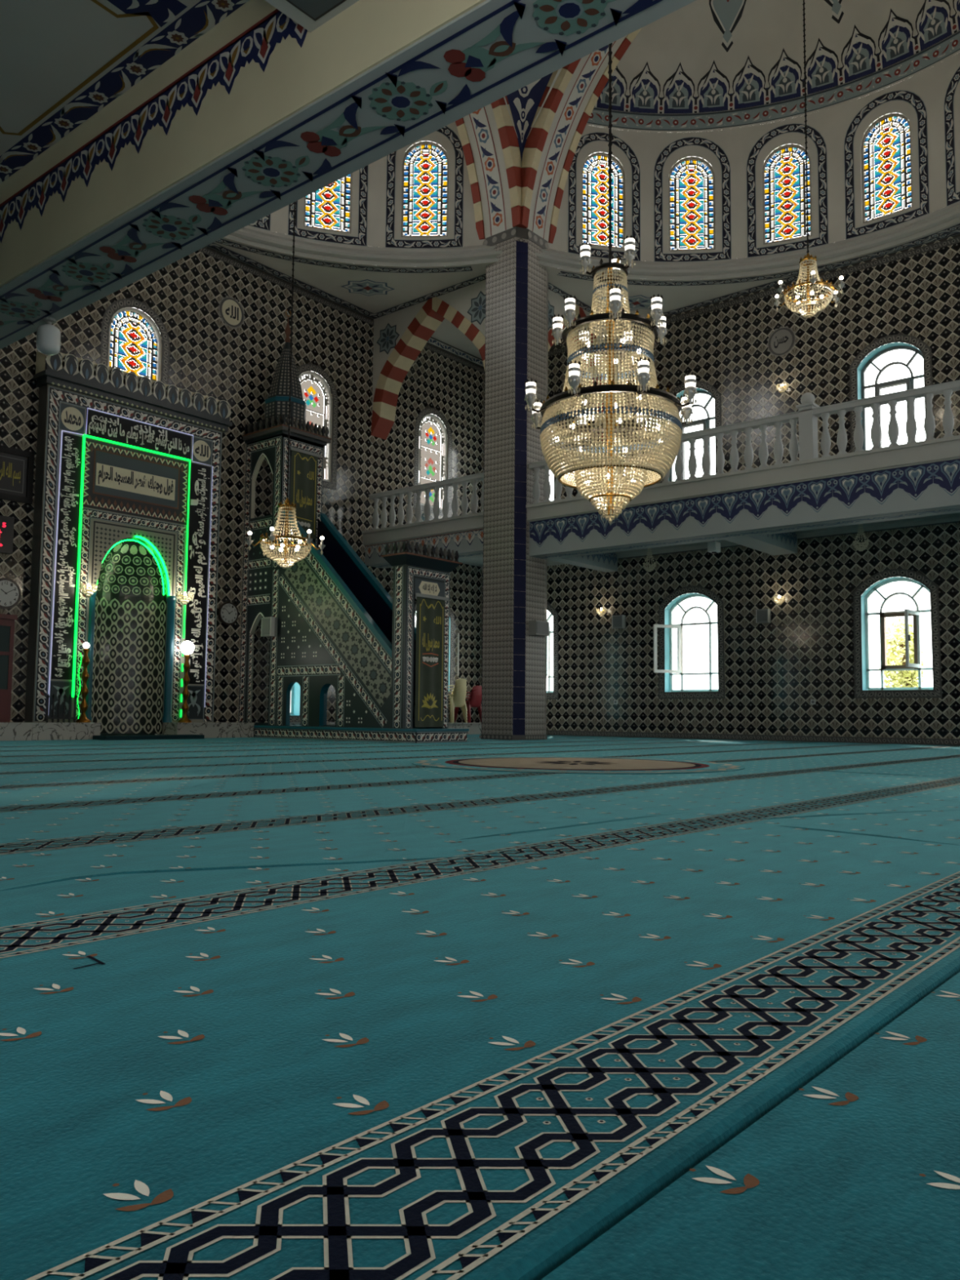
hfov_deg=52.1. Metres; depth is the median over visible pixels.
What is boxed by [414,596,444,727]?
curtain
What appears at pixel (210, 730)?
platform
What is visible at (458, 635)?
window
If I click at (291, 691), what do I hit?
window
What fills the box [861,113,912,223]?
window
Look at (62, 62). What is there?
ceiling
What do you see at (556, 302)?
arch
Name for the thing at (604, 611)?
sconce
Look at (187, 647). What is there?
floor lamp
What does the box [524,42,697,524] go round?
crystal chandelier
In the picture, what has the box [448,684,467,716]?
plastic chair
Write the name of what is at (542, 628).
grille
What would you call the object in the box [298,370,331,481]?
window
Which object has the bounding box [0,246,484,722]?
wall
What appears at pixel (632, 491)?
basket
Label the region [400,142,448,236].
window
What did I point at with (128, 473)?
mihrab
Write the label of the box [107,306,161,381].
window
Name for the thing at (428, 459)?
window
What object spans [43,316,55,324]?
socket
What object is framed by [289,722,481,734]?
platform
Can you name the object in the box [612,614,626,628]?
wall speaker
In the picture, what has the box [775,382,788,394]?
sconce
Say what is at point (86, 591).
sconce
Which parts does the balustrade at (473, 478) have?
handrail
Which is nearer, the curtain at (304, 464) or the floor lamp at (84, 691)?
the floor lamp at (84, 691)
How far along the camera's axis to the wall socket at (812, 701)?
21.04 m
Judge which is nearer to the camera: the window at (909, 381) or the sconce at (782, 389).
the window at (909, 381)
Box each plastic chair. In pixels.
[448,678,467,711]
[448,681,467,714]
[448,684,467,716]
[448,687,467,719]
[448,690,466,722]
[453,685,481,717]
[453,688,481,719]
[453,690,481,722]
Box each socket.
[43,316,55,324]
[810,699,815,704]
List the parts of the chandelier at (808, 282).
candle arm, candle arm, stem and chain, candle arm, candle arm, candle arm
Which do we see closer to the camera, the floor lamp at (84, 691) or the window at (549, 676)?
the floor lamp at (84, 691)
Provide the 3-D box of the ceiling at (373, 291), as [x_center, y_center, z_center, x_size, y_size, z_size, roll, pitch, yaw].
[1.655,-12.157,12.823,21.600,6.772,21.400,-3,-6,40]
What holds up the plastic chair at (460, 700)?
on the platform at (475, 728)
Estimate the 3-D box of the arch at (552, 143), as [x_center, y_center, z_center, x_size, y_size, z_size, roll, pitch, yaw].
[5.772,-11.874,17.775,14.400,6.900,1.190,-3,-6,40]
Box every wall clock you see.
[0,577,21,608]
[217,601,238,625]
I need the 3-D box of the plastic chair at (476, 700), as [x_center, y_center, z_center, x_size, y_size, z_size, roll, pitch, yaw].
[-0.277,1.759,25.879,0.642,0.830,0.576,-3,-6,40]
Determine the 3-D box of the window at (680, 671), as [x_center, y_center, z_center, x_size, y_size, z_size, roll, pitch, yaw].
[4.865,0.051,23.018,1.502,2.320,0.682,-3,-6,40]
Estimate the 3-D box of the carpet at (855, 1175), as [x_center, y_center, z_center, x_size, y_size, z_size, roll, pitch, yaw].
[7.928,1.091,6.476,4.946,0.026,21.360,-3,-6,40]
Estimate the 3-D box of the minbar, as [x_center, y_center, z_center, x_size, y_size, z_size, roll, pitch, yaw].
[-2.678,-2.659,19.750,5.320,9.259,1.520,-3,-6,40]
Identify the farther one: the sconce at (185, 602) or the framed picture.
the sconce at (185, 602)
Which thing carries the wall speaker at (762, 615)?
attached to the wall at (812, 646)
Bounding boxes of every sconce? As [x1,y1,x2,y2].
[79,582,97,597]
[176,591,193,604]
[595,608,606,617]
[773,595,786,605]
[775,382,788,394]
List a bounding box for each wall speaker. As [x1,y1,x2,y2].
[261,617,277,636]
[528,620,549,636]
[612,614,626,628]
[755,608,771,623]
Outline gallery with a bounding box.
[361,435,959,573]
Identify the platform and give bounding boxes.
[0,721,101,741]
[155,722,254,737]
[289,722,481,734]
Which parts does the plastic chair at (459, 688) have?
backrest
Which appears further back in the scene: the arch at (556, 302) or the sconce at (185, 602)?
the arch at (556, 302)
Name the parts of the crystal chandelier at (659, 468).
lamp shade, lamp shade, arm, lamp shade, lamp shade, lamp shade, arm, lamp shade, lamp shade, lamp shade, stem and chain, lamp shade, lamp shade, lamp shade, lamp shade, arm, lamp shade, lamp shade, lamp shade, lamp shade, arm, lamp shade, lamp shade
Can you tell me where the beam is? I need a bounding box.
[0,0,696,349]
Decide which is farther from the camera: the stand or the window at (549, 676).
the window at (549, 676)
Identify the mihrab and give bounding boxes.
[24,351,232,735]
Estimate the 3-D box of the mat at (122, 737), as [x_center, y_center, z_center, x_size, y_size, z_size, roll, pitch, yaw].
[-6.028,1.776,17.946,0.500,0.075,2.050,-3,-6,40]
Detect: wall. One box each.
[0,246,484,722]
[546,234,959,745]
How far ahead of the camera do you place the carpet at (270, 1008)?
1.89 m
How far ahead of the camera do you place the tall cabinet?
16.77 m
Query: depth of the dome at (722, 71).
21.70 m
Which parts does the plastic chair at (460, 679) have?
leg, backrest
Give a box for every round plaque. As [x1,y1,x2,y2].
[217,295,245,329]
[766,325,796,357]
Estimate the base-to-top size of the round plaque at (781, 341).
0.720 m
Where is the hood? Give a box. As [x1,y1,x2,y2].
[97,537,166,596]
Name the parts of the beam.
cove moulding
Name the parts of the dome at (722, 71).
cornice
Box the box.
[707,540,720,554]
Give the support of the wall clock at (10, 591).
attached to the wall at (200, 353)
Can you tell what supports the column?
on the carpet at (270, 1008)
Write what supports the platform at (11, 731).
on the carpet at (270, 1008)
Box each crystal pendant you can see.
[642,547,656,572]
[852,524,869,551]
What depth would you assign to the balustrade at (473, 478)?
22.55 m
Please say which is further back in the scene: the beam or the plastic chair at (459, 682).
the plastic chair at (459, 682)
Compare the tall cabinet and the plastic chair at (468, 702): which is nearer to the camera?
the tall cabinet
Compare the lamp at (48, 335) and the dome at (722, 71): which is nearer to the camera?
the lamp at (48, 335)
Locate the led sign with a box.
[0,515,14,554]
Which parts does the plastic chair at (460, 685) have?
backrest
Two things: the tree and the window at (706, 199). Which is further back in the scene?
the tree
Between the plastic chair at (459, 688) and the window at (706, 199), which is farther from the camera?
the plastic chair at (459, 688)
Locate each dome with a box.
[224,121,502,266]
[535,0,959,279]
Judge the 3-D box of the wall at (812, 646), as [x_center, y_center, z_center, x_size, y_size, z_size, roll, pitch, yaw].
[8.530,-3.186,20.543,21.600,10.850,0.415,-3,-6,40]
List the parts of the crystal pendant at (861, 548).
lamp shade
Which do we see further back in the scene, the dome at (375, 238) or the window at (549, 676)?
the window at (549, 676)
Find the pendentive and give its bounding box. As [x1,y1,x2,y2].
[503,67,562,159]
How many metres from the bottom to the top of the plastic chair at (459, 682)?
0.830 m
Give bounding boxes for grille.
[536,622,549,635]
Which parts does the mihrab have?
panel, calligraphy panel, cornice, calligraphy panel, panel, calligraphy panel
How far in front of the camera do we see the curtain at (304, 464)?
20.76 m
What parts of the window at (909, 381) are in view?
casement frame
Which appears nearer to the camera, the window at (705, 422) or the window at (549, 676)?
the window at (705, 422)
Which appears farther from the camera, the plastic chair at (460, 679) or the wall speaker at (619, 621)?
the plastic chair at (460, 679)
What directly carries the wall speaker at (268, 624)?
attached to the minbar
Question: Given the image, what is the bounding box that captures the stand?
[44,693,77,722]
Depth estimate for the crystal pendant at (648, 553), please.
21.19 m
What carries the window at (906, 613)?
in the wall at (812, 646)
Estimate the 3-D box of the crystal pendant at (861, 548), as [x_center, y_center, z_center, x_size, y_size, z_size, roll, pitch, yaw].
[7.119,-2.135,18.379,0.284,0.962,0.289,1,-4,-10]
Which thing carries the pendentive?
attached to the arch at (552, 143)
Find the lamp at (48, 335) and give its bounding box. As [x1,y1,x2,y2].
[35,316,61,355]
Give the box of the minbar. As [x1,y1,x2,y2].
[238,309,469,742]
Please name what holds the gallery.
attached to the wall at (812, 646)
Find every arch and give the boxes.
[370,280,485,439]
[455,95,550,248]
[484,27,641,243]
[547,288,620,446]
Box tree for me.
[879,617,924,687]
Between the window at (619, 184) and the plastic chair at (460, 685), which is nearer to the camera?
the window at (619, 184)
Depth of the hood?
19.06 m
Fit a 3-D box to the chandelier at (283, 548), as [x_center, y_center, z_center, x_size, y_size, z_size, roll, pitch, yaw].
[-3.080,-7.720,16.391,1.120,13.169,1.275,0,-4,11]
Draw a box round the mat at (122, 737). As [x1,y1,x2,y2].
[92,734,204,740]
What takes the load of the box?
attached to the gallery
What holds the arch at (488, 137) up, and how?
on the column
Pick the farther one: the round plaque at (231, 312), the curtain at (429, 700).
the round plaque at (231, 312)
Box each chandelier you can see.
[245,201,325,568]
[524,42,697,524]
[773,0,844,318]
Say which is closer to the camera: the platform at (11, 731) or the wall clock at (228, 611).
the platform at (11, 731)
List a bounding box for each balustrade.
[368,472,484,529]
[528,379,959,503]
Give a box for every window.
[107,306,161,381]
[289,684,293,715]
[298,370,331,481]
[303,173,352,233]
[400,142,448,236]
[414,611,459,675]
[417,413,447,510]
[546,609,553,693]
[582,152,625,248]
[653,594,718,692]
[668,157,715,251]
[669,390,715,481]
[762,144,812,244]
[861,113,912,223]
[861,346,924,450]
[864,577,933,690]
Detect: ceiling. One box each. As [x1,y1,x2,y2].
[0,0,359,184]
[206,221,959,359]
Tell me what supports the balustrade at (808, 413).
on the gallery
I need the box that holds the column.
[479,226,548,739]
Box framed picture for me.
[0,445,34,504]
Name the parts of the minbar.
tower cornice, curtain rail, panel, handrail, handrail, panel, portal cornice, curtain rail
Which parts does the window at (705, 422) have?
casement frame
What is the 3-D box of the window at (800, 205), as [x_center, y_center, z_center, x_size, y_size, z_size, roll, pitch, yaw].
[6.819,-9.915,21.815,1.060,2.230,0.050,-1,-5,23]
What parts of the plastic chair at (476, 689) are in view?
backrest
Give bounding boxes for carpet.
[0,733,959,1279]
[541,972,959,1279]
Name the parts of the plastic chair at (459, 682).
backrest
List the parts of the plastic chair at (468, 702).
leg, backrest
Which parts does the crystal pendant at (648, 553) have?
lamp shade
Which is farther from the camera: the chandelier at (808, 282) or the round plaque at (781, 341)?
the round plaque at (781, 341)
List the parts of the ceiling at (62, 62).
painted panel frame, ceiling panel, painted panel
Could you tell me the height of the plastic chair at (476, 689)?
0.830 m
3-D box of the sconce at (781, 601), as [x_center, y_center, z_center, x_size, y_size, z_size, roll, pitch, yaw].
[6.561,-0.866,21.530,0.265,0.228,0.265,1,-4,-5]
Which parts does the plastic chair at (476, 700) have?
leg, backrest, leg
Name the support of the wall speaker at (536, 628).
attached to the column
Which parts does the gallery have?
ceiling moulding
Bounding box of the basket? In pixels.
[574,456,646,502]
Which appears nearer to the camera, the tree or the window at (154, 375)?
the window at (154, 375)
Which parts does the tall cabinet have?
pane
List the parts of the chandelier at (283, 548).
candle arm, candle arm, stem and chain, candle arm, candle arm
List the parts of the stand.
rail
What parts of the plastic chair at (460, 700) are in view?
leg, backrest, leg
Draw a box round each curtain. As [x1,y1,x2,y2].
[290,450,318,538]
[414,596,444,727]
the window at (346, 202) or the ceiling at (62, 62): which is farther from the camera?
the window at (346, 202)
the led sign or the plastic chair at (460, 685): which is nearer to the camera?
the led sign
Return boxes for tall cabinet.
[0,613,17,722]
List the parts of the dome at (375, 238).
cornice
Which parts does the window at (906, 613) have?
casement frame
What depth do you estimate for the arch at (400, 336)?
23.64 m

